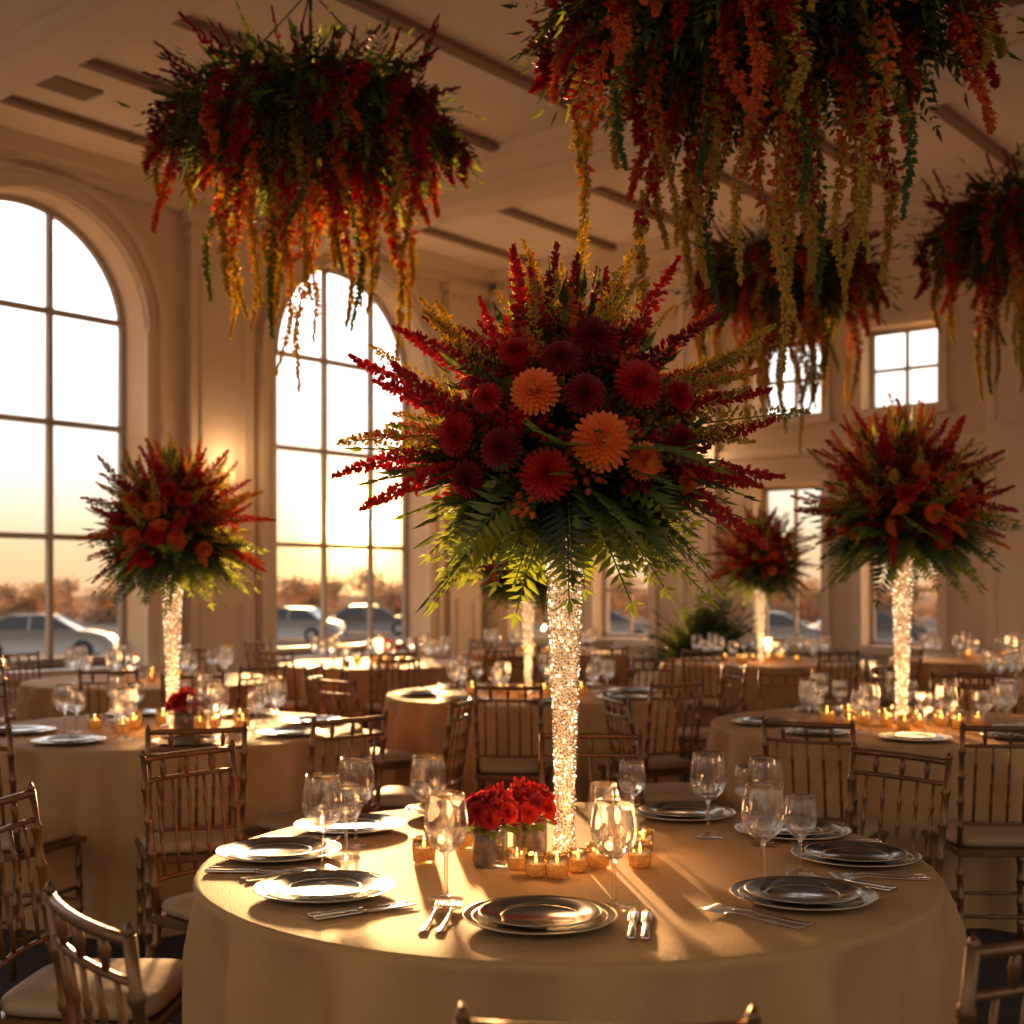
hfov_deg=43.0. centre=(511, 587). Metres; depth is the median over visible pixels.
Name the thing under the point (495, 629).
wine glass
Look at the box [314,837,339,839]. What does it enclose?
fork
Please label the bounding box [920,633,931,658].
wine glass
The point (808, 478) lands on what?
trim
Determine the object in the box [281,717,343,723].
charger plate
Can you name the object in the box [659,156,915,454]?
floral arrangement
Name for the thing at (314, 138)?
floral arrangement
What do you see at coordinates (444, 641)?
wine glass
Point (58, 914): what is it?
chair
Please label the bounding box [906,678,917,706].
wine glass
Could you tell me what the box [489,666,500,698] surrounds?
wine glass
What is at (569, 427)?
flower arrangement
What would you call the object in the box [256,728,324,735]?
charger plate
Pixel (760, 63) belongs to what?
floral arrangement
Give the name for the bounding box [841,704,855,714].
votive candle
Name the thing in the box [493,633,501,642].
wine glass
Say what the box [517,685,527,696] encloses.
votive candle
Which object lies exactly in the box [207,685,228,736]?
wine glass
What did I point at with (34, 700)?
banquet table
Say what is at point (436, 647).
wine glass
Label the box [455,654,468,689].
wine glass
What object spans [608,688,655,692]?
charger plate
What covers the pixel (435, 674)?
banquet table
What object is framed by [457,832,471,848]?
votive candle
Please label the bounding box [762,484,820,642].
window
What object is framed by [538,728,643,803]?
chair
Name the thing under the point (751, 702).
banquet table
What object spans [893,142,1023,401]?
floral arrangement
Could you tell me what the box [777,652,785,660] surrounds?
votive candle
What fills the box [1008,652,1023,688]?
wine glass
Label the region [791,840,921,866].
charger plate
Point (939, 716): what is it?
votive candle
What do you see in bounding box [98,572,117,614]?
tree
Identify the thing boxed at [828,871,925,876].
fork
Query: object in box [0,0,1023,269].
ceiling
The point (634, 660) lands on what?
chair
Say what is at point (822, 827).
dinner plate
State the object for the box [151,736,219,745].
charger plate
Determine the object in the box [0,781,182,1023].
chair
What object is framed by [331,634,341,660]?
wine glass
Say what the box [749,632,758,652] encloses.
wine glass
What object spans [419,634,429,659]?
wine glass
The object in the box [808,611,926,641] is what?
car
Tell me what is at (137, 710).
votive candle
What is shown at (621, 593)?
tree
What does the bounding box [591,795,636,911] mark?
wine glass
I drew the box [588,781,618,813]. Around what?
wine glass
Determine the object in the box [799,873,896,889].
table knife
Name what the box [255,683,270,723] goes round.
wine glass
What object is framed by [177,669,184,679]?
votive candle
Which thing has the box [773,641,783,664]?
wine glass
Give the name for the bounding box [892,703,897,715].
votive candle
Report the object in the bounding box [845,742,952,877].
chair
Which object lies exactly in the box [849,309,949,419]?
trim
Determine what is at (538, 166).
trim
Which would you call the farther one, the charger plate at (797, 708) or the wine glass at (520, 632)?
the wine glass at (520, 632)
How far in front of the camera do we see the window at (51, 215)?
13.15 m
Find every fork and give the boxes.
[240,864,332,879]
[245,867,337,882]
[259,835,342,837]
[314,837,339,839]
[418,900,447,930]
[434,901,463,931]
[702,906,805,928]
[711,903,812,924]
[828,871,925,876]
[832,875,930,879]
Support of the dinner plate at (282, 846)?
on the charger plate at (334, 847)
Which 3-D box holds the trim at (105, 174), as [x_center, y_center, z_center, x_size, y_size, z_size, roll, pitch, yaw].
[-5.832,-4.180,11.035,0.203,0.280,17.700,0,0,39]
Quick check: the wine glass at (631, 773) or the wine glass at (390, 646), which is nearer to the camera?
the wine glass at (631, 773)
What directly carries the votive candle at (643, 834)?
on the banquet table at (249, 957)
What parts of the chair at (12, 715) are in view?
seat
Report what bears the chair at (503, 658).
on the floor
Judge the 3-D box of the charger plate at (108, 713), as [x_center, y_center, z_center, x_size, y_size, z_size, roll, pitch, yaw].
[-1.910,0.641,6.622,0.302,0.017,0.302,0,0,-5]
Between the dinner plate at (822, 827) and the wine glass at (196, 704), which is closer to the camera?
the dinner plate at (822, 827)
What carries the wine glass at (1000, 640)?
on the banquet table at (948, 664)
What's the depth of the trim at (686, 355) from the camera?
15.77 m
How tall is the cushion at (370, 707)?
0.053 m
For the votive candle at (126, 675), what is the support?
on the banquet table at (34, 700)
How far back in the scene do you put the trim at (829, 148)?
12.81 m
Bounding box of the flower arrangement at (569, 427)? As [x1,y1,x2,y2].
[331,216,810,628]
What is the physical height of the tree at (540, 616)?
3.988 m
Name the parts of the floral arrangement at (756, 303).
hanging frame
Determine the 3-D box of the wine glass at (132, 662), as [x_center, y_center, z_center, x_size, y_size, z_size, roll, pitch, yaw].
[-2.537,0.551,8.700,0.085,0.196,0.085,0,0,19]
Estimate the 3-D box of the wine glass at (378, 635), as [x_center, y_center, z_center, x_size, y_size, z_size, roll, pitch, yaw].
[-1.199,0.531,11.858,0.101,0.236,0.101,0,0,0]
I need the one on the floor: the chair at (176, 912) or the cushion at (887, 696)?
the chair at (176, 912)
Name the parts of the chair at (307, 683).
backrest, seat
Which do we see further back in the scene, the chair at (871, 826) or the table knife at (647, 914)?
the chair at (871, 826)
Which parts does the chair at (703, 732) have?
leg, seat, backrest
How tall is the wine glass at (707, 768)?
0.222 m
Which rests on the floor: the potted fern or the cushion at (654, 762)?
the potted fern
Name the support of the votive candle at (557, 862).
on the banquet table at (249, 957)
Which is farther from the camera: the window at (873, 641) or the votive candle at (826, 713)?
the window at (873, 641)
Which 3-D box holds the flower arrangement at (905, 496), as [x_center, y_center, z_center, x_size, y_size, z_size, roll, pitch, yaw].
[1.866,-0.417,6.193,1.077,1.040,1.071,0,0,22]
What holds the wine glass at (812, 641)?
on the banquet table at (751, 702)
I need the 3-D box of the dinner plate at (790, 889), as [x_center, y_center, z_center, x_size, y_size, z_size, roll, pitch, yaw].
[0.606,0.634,2.708,0.241,0.016,0.241,0,0,39]
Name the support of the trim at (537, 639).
attached to the wall at (963, 393)
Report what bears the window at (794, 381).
in the wall at (963, 393)
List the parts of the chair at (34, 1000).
backrest, seat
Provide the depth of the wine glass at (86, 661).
8.81 m
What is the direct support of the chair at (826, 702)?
on the floor
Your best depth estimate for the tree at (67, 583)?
97.66 m
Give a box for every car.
[0,613,117,657]
[277,607,344,641]
[332,605,401,634]
[542,610,647,633]
[769,611,820,638]
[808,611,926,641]
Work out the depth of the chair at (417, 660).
9.04 m
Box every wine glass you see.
[53,683,75,734]
[64,648,78,682]
[68,690,85,732]
[72,645,84,678]
[75,652,85,679]
[80,654,92,681]
[106,650,121,670]
[106,674,125,720]
[109,694,124,738]
[115,686,137,740]
[119,643,132,675]
[126,655,138,681]
[129,681,144,719]
[177,649,187,684]
[180,643,191,674]
[185,654,196,683]
[186,693,205,734]
[193,671,212,716]
[204,680,219,718]
[206,649,217,674]
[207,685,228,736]
[217,652,224,679]
[219,647,233,680]
[220,644,232,676]
[246,689,264,730]
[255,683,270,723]
[260,674,278,721]
[266,679,286,726]
[302,772,343,869]
[309,636,319,662]
[317,641,326,663]
[325,637,337,665]
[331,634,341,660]
[331,782,361,860]
[338,756,374,848]
[341,642,350,665]
[365,638,372,659]
[373,638,384,666]
[375,633,385,639]
[386,642,395,665]
[406,638,415,658]
[409,753,446,803]
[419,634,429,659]
[420,637,431,664]
[423,790,468,903]
[427,641,432,664]
[431,639,439,661]
[438,635,449,662]
[446,658,461,695]
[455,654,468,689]
[457,664,467,695]
[471,660,483,680]
[483,629,492,650]
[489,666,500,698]
[490,627,498,649]
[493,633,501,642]
[495,661,510,698]
[509,630,518,653]
[517,631,522,649]
[537,652,549,682]
[545,667,553,690]
[580,631,585,648]
[585,629,594,652]
[586,665,598,696]
[587,661,599,691]
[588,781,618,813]
[589,628,597,648]
[591,654,604,690]
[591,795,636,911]
[599,658,614,693]
[618,759,645,827]
[690,750,725,839]
[691,634,701,658]
[701,639,709,661]
[707,633,717,658]
[707,638,714,659]
[713,636,724,663]
[728,641,737,663]
[733,764,747,833]
[740,637,748,653]
[741,781,784,877]
[746,755,783,846]
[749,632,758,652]
[761,637,773,664]
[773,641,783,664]
[782,637,790,658]
[784,793,816,875]
[794,633,805,658]
[798,678,819,721]
[807,636,818,663]
[810,671,828,716]
[812,685,823,722]
[819,635,830,659]
[831,679,847,716]
[850,689,867,731]
[858,682,880,734]
[885,670,897,702]
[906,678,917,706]
[915,691,933,731]
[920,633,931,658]
[925,631,934,656]
[929,636,935,657]
[932,638,941,659]
[935,684,957,736]
[953,634,964,661]
[961,631,970,655]
[968,639,977,661]
[974,690,992,732]
[981,649,995,683]
[988,686,1003,725]
[993,656,1006,673]
[995,636,1004,655]
[995,681,1016,725]
[999,676,1019,724]
[1004,635,1016,647]
[1005,653,1010,673]
[1006,647,1020,680]
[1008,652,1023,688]
[1009,631,1018,638]
[1016,639,1023,650]
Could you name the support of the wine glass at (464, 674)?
on the banquet table at (416, 724)
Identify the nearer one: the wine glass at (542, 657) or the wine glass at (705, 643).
the wine glass at (542, 657)
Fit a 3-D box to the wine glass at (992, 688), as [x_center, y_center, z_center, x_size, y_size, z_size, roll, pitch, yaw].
[2.281,0.555,6.111,0.081,0.188,0.081,0,0,19]
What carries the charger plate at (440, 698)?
on the banquet table at (416, 724)
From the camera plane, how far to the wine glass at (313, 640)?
11.21 m
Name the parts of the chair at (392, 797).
seat, backrest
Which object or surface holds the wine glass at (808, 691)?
on the banquet table at (737, 742)
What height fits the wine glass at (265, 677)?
0.226 m
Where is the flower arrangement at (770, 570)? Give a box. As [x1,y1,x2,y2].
[703,501,820,610]
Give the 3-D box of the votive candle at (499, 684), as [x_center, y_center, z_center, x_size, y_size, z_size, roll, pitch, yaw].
[-0.077,0.615,8.062,0.064,0.068,0.064,0,0,0]
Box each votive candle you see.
[88,714,101,728]
[115,717,130,733]
[118,669,128,679]
[129,713,141,729]
[134,709,142,725]
[147,667,156,676]
[147,674,154,682]
[155,708,166,724]
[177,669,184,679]
[197,714,206,728]
[209,713,221,726]
[233,709,246,723]
[235,714,249,728]
[354,655,360,662]
[372,656,377,660]
[382,656,388,664]
[412,835,435,863]
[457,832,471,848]
[466,681,477,694]
[494,683,504,692]
[507,846,526,870]
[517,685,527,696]
[525,851,545,877]
[539,683,549,695]
[545,851,568,879]
[567,847,588,872]
[577,682,586,694]
[586,842,608,868]
[628,841,651,869]
[636,828,653,850]
[721,653,727,660]
[739,654,747,662]
[750,653,756,660]
[764,653,772,662]
[773,651,777,659]
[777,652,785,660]
[794,655,800,661]
[819,706,834,722]
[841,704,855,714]
[842,713,855,726]
[856,711,871,724]
[879,708,890,719]
[880,712,893,726]
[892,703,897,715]
[897,714,912,730]
[909,707,919,714]
[913,714,925,727]
[932,707,940,723]
[935,712,947,725]
[948,704,960,720]
[952,714,966,729]
[963,650,971,658]
[972,712,984,725]
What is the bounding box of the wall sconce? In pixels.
[220,469,234,493]
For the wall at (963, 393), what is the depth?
14.62 m
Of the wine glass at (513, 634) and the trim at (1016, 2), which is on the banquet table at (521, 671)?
the wine glass at (513, 634)
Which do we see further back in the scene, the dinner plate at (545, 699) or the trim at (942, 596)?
the trim at (942, 596)
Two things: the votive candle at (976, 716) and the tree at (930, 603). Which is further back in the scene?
the tree at (930, 603)
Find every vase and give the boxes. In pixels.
[159,572,182,728]
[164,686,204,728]
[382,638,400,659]
[466,781,523,868]
[502,775,558,851]
[521,595,536,693]
[545,533,584,851]
[754,588,765,661]
[891,555,913,724]
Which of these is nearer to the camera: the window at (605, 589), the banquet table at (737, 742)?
the banquet table at (737, 742)
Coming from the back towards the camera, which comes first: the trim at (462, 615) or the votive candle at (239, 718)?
the trim at (462, 615)
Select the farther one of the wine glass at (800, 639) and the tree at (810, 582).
the tree at (810, 582)
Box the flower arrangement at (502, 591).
[465,549,594,623]
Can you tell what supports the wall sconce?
attached to the wall at (166, 247)
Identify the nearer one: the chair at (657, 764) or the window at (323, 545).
the chair at (657, 764)
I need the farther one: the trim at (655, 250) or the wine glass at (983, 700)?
the trim at (655, 250)
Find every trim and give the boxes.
[0,0,220,99]
[0,95,537,264]
[0,126,495,291]
[0,159,168,681]
[0,687,18,717]
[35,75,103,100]
[77,58,615,250]
[171,15,694,233]
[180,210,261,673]
[255,246,447,666]
[283,3,1023,254]
[336,0,797,214]
[441,281,487,658]
[483,288,514,647]
[492,162,1023,289]
[509,602,552,643]
[560,1,902,192]
[582,549,658,647]
[669,249,718,642]
[716,432,984,460]
[743,328,832,429]
[746,473,832,652]
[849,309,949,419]
[849,564,949,655]
[928,103,1021,169]
[978,202,1023,655]
[1005,0,1023,6]
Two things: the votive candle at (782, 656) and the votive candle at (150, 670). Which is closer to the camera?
the votive candle at (150, 670)
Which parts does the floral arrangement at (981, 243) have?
hanging frame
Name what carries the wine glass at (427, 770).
on the banquet table at (249, 957)
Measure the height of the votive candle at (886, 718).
0.068 m
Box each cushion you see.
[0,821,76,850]
[0,958,182,1020]
[9,709,15,715]
[138,823,234,853]
[161,892,192,920]
[255,810,303,830]
[283,701,318,710]
[363,730,381,741]
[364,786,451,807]
[365,703,381,711]
[371,748,413,764]
[480,757,548,773]
[604,753,690,770]
[619,782,716,803]
[678,728,710,740]
[688,698,738,707]
[794,700,849,706]
[817,814,882,837]
[883,695,913,703]
[932,820,1023,847]
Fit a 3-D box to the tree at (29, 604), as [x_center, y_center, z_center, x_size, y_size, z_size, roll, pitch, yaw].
[-31.438,0.959,83.974,6.055,2.705,4.013,0,0,0]
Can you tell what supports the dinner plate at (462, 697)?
on the charger plate at (440, 698)
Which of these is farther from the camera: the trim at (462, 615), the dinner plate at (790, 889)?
the trim at (462, 615)
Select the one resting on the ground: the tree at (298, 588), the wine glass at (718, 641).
the tree at (298, 588)
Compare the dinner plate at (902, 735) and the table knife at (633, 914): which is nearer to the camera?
the table knife at (633, 914)
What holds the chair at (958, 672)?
on the floor
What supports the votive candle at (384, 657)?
on the banquet table at (435, 674)
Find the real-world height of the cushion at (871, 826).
0.053 m
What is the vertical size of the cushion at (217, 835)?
0.053 m
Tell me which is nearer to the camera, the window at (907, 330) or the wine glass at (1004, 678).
the wine glass at (1004, 678)
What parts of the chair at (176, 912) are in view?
leg, seat, backrest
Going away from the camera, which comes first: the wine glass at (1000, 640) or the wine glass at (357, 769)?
the wine glass at (357, 769)
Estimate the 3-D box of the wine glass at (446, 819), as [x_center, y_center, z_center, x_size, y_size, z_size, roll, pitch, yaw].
[-0.138,0.538,2.708,0.095,0.222,0.095,0,0,0]
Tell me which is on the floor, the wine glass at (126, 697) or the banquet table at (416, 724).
the banquet table at (416, 724)
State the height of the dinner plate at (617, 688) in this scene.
0.016 m
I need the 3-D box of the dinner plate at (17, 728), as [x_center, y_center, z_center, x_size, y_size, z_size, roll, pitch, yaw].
[-2.200,0.634,5.824,0.241,0.016,0.241,0,0,-20]
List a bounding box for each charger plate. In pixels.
[4,726,56,734]
[30,735,105,744]
[106,712,154,716]
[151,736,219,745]
[215,836,341,861]
[222,709,277,715]
[253,870,395,902]
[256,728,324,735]
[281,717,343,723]
[293,813,405,833]
[396,691,445,695]
[405,802,423,815]
[437,697,488,701]
[440,684,484,687]
[462,895,617,934]
[596,695,646,699]
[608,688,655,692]
[634,802,735,821]
[730,876,877,910]
[732,718,795,725]
[734,820,851,839]
[785,727,849,735]
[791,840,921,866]
[794,707,838,712]
[878,733,951,741]
[981,732,1023,739]
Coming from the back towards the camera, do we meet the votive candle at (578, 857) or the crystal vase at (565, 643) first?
the crystal vase at (565, 643)
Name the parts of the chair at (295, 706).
backrest, seat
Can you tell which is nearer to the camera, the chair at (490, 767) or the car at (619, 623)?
the chair at (490, 767)
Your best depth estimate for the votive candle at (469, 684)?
7.92 m
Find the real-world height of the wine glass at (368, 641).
0.196 m
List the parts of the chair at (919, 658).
seat, backrest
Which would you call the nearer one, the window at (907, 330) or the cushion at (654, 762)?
the cushion at (654, 762)
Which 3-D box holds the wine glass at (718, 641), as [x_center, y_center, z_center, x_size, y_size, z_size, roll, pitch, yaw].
[1.771,0.531,11.140,0.101,0.236,0.101,0,0,0]
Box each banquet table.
[0,710,371,939]
[16,672,282,721]
[182,802,966,1023]
[277,658,486,747]
[382,683,677,801]
[458,648,628,686]
[656,656,864,752]
[706,707,1023,931]
[887,654,1023,706]
[934,677,1023,714]
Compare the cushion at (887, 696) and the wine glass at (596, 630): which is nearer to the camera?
the cushion at (887, 696)
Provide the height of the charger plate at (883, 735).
0.017 m
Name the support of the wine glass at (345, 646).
on the banquet table at (435, 674)
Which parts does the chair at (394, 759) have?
backrest, seat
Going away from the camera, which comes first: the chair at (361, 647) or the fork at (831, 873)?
the fork at (831, 873)
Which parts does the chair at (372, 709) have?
leg, seat, backrest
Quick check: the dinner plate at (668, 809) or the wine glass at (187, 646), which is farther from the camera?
the wine glass at (187, 646)
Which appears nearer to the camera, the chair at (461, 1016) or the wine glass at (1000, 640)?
the chair at (461, 1016)
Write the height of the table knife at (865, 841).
0.007 m
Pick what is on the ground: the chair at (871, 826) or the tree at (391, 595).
the tree at (391, 595)
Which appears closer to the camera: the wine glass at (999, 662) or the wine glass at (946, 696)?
the wine glass at (946, 696)
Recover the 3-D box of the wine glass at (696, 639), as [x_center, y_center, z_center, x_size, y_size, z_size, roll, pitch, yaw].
[1.642,0.531,11.549,0.101,0.236,0.101,0,0,0]
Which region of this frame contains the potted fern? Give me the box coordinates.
[630,584,773,674]
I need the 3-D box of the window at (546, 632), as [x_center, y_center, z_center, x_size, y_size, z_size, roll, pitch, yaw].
[0.485,-0.280,17.573,0.860,1.840,0.061,0,0,39]
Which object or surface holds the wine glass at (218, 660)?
on the banquet table at (34, 700)
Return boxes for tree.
[0,582,74,617]
[20,575,92,618]
[78,585,117,623]
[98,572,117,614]
[277,575,355,616]
[277,580,333,610]
[343,563,401,614]
[374,583,401,615]
[533,598,545,622]
[610,572,647,621]
[610,578,647,617]
[769,577,820,623]
[772,576,820,618]
[876,581,936,623]
[921,571,936,618]
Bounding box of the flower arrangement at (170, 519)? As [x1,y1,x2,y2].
[62,431,276,619]
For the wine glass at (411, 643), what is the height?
0.196 m
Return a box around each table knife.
[205,869,294,873]
[208,866,304,870]
[307,901,411,917]
[312,903,418,920]
[626,908,639,939]
[640,908,652,939]
[788,839,878,841]
[791,841,881,843]
[793,875,891,891]
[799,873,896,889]
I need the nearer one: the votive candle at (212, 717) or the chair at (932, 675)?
the votive candle at (212, 717)
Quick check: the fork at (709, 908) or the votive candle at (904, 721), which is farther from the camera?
the votive candle at (904, 721)
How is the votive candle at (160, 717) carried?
on the banquet table at (94, 788)
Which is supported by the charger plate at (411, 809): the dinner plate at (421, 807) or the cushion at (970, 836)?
the dinner plate at (421, 807)
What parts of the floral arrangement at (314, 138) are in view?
hanging frame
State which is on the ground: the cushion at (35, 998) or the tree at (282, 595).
the tree at (282, 595)
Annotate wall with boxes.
[0,187,484,720]
[495,210,984,694]
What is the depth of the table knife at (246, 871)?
2.95 m
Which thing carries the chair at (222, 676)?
on the floor
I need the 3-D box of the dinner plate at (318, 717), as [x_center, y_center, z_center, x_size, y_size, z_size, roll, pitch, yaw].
[-0.960,0.634,6.276,0.241,0.016,0.241,0,0,-20]
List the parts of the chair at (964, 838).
leg, leg, seat, backrest, leg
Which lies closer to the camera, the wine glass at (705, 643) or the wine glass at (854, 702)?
the wine glass at (854, 702)
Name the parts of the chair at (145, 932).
leg, leg, seat, backrest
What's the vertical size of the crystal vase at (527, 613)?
0.626 m
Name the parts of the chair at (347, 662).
backrest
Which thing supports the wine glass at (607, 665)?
on the banquet table at (416, 724)
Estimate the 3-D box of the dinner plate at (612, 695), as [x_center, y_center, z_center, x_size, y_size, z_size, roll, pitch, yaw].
[0.641,0.634,7.621,0.241,0.016,0.241,0,0,35]
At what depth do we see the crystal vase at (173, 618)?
6.03 m
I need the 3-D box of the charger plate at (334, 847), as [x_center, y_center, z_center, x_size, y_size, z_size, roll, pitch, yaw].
[-0.566,0.641,3.160,0.302,0.017,0.302,0,0,-26]
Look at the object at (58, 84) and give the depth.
11.19 m
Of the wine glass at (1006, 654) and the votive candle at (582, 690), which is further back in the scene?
the wine glass at (1006, 654)
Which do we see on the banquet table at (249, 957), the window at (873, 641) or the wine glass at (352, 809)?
the wine glass at (352, 809)
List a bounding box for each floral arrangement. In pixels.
[115,0,490,392]
[500,0,1023,391]
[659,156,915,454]
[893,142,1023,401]
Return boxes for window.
[0,193,125,669]
[277,267,408,654]
[522,601,549,634]
[602,541,647,637]
[762,339,820,418]
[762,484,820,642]
[870,324,936,408]
[870,561,936,645]
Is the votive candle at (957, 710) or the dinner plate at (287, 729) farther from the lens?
the votive candle at (957, 710)
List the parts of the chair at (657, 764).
leg, seat, backrest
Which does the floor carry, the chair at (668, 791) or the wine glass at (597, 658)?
the chair at (668, 791)
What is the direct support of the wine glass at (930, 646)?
on the banquet table at (948, 664)
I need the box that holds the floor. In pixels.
[0,753,1023,1023]
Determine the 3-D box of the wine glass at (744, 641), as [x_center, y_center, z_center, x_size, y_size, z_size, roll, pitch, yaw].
[2.144,0.551,11.997,0.085,0.196,0.085,0,0,19]
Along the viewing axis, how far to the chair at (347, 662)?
9.08 m
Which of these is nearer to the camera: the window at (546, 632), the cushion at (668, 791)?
the cushion at (668, 791)
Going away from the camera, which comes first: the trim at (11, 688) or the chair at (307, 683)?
the chair at (307, 683)
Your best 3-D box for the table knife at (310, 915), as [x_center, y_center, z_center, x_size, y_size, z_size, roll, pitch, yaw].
[-0.303,0.645,2.618,0.230,0.007,0.023,0,0,-32]
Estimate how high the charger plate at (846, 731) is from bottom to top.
0.017 m
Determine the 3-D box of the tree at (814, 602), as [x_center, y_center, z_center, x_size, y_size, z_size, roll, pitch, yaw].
[18.133,0.170,84.203,5.971,4.318,4.180,0,0,0]
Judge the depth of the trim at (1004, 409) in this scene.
13.40 m
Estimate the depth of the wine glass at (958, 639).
11.47 m
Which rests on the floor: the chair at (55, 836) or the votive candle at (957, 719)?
the chair at (55, 836)
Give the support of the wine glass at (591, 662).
on the banquet table at (416, 724)
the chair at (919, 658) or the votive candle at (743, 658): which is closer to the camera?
the chair at (919, 658)
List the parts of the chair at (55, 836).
leg, backrest, leg, seat, leg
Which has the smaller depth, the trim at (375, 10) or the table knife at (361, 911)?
the table knife at (361, 911)
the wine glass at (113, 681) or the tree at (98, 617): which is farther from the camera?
the tree at (98, 617)
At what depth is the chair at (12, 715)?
9.83 m
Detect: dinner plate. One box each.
[0,725,48,732]
[38,734,98,742]
[141,709,154,714]
[158,735,216,743]
[225,708,271,713]
[228,836,328,857]
[263,726,317,733]
[267,870,381,896]
[288,715,337,721]
[305,813,394,830]
[401,690,440,693]
[416,803,424,810]
[442,695,483,699]
[444,682,479,685]
[478,896,601,926]
[529,697,551,701]
[601,693,641,697]
[613,687,648,690]
[639,802,724,817]
[738,717,788,723]
[744,876,862,903]
[777,820,839,835]
[789,727,844,733]
[800,705,838,710]
[804,841,907,862]
[886,732,944,739]
[988,732,1023,737]
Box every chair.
[0,650,41,720]
[0,679,9,723]
[0,718,9,724]
[0,723,86,980]
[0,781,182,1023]
[42,879,147,1023]
[78,668,139,714]
[135,721,247,957]
[138,739,243,1023]
[160,672,224,707]
[183,647,219,671]
[214,645,225,672]
[236,663,286,711]
[244,640,273,674]
[246,710,388,837]
[257,649,329,713]
[303,662,381,747]
[316,675,413,790]
[318,655,350,716]
[327,637,362,658]
[361,693,473,812]
[363,651,415,747]
[378,656,422,713]
[405,636,418,657]
[453,1001,761,1023]
[469,638,498,683]
[473,682,551,792]
[482,647,514,683]
[501,654,547,682]
[532,643,540,681]
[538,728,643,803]
[578,640,612,685]
[598,679,703,782]
[603,691,723,805]
[609,644,674,703]
[630,656,675,696]
[678,662,747,782]
[682,648,744,757]
[758,670,814,709]
[761,714,888,842]
[790,649,858,707]
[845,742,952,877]
[862,654,883,706]
[870,661,897,707]
[880,646,923,707]
[921,720,1023,940]
[929,671,994,711]
[955,932,1023,1023]
[956,669,1016,713]
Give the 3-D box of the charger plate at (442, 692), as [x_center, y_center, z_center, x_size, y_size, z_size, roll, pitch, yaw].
[-0.550,0.641,7.885,0.302,0.017,0.302,0,0,-24]
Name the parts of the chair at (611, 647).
backrest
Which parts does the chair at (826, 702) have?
backrest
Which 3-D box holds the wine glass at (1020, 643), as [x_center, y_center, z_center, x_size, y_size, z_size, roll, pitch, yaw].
[4.449,0.551,11.410,0.085,0.196,0.085,0,0,19]
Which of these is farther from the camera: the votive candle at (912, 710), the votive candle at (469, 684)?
the votive candle at (469, 684)
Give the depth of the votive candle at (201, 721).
5.93 m
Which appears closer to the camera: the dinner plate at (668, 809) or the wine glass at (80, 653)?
the dinner plate at (668, 809)
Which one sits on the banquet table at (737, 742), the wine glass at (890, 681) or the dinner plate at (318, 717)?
the wine glass at (890, 681)
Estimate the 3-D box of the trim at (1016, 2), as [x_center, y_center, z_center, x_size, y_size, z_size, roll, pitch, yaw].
[1.993,-4.290,7.413,0.110,0.060,13.000,0,0,39]
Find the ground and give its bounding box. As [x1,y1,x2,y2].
[1,595,936,659]
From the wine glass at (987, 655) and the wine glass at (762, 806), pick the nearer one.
the wine glass at (762, 806)
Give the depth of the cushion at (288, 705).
10.14 m
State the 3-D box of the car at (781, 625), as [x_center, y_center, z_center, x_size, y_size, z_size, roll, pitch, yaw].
[9.190,1.564,46.002,4.420,1.472,1.860,0,0,11]
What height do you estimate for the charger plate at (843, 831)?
0.017 m
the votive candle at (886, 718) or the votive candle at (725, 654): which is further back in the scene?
the votive candle at (725, 654)
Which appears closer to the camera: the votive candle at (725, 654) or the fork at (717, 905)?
the fork at (717, 905)
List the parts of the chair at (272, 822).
seat, backrest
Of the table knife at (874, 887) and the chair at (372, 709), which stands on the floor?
the chair at (372, 709)
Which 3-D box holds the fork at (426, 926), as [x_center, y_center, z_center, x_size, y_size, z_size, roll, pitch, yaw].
[-0.156,0.644,2.556,0.026,0.009,0.216,0,0,7]
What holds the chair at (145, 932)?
on the floor
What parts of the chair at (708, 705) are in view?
leg, leg, backrest, seat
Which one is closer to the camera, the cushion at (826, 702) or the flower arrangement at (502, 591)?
the flower arrangement at (502, 591)
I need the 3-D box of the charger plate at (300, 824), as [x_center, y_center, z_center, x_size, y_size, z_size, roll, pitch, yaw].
[-0.437,0.641,3.508,0.302,0.017,0.302,0,0,-1]
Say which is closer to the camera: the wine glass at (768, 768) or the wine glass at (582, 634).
the wine glass at (768, 768)
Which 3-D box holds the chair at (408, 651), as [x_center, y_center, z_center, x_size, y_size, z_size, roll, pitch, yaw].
[-0.805,0.939,12.898,0.460,0.924,0.399,0,0,-20]
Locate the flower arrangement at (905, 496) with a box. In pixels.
[790,392,1023,609]
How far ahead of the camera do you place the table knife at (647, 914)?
2.50 m
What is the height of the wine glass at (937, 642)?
0.196 m
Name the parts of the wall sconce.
lamp shade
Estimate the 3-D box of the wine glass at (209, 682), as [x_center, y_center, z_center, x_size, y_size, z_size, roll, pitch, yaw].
[-1.491,0.555,6.471,0.081,0.188,0.081,0,0,19]
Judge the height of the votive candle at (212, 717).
0.063 m
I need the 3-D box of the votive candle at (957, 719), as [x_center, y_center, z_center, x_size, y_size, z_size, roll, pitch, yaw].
[2.056,0.614,5.976,0.066,0.070,0.066,0,0,0]
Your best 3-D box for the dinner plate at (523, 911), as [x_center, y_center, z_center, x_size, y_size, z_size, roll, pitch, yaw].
[0.054,0.634,2.530,0.241,0.016,0.241,0,0,7]
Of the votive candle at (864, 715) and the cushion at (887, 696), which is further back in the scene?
the cushion at (887, 696)
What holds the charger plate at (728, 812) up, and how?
on the banquet table at (249, 957)
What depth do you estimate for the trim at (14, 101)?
12.16 m
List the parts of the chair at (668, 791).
backrest, seat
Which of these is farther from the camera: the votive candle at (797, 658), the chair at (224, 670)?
the votive candle at (797, 658)
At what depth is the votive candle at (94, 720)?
5.97 m

